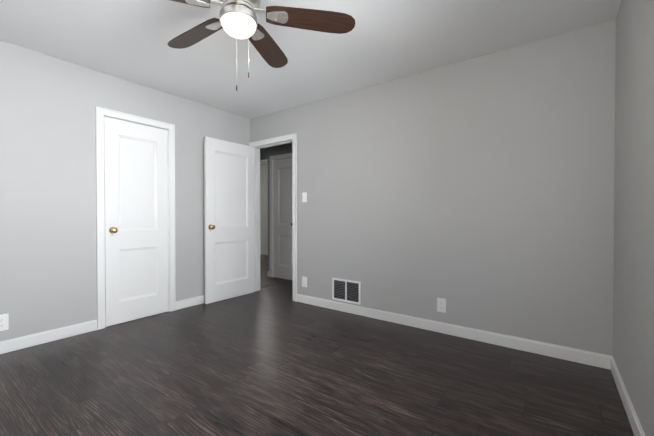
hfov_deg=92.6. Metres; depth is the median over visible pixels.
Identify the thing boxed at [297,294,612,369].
baseboard
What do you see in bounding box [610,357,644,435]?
baseboard
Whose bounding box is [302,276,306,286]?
electrical outlet
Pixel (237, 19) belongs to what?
ceiling fan
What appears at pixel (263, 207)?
wall
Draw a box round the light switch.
[302,192,306,201]
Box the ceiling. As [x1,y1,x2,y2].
[0,0,621,164]
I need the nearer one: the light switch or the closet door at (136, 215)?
the closet door at (136, 215)
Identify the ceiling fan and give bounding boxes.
[167,0,354,90]
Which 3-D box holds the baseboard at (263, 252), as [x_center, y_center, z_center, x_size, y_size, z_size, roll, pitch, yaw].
[-1.316,0.953,8.188,3.615,0.098,0.013,0,1,36]
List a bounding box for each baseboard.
[0,295,204,353]
[260,251,267,254]
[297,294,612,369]
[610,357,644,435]
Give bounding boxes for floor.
[0,254,633,435]
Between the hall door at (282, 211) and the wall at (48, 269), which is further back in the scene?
the hall door at (282, 211)
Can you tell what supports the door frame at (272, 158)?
attached to the wall at (266, 153)
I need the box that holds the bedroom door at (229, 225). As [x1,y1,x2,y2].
[204,136,254,303]
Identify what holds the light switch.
attached to the wall at (476, 192)
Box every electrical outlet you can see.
[0,314,8,330]
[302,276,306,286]
[437,298,445,312]
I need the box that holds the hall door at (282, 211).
[273,158,292,279]
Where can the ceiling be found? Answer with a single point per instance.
(382, 41)
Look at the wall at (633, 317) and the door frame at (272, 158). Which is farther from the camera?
the door frame at (272, 158)
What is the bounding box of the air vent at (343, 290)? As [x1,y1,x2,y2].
[332,278,360,304]
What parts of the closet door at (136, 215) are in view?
knob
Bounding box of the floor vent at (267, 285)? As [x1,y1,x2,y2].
[260,284,275,287]
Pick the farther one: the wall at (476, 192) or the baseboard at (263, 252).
the baseboard at (263, 252)
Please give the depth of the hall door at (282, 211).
5.29 m
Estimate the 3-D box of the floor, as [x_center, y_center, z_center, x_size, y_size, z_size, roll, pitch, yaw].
[-1.474,1.092,4.230,8.262,0.100,6.840,0,1,36]
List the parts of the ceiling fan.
blade, blade, chain, globe, chain, blade, blade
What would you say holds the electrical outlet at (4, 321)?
attached to the wall at (48, 269)
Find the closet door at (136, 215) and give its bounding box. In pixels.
[104,116,168,326]
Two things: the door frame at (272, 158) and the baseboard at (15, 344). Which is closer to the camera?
the baseboard at (15, 344)
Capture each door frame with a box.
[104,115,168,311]
[249,133,296,301]
[270,153,291,276]
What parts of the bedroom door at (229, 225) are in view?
knob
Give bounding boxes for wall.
[0,40,249,340]
[250,19,615,355]
[260,143,291,270]
[260,164,267,251]
[613,0,653,435]
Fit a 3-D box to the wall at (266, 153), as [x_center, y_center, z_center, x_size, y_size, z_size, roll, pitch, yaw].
[-0.685,-0.189,5.300,8.022,2.440,0.120,0,1,36]
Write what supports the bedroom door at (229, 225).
in the wall at (476, 192)
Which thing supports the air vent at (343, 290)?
in the wall at (476, 192)
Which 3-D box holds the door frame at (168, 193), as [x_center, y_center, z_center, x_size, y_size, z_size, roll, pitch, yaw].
[-2.001,0.028,3.277,0.120,2.048,0.645,0,1,36]
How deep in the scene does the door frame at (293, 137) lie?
4.13 m
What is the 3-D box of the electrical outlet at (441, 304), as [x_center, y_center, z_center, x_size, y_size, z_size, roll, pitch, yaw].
[1.053,0.802,2.872,0.080,0.128,0.012,0,1,36]

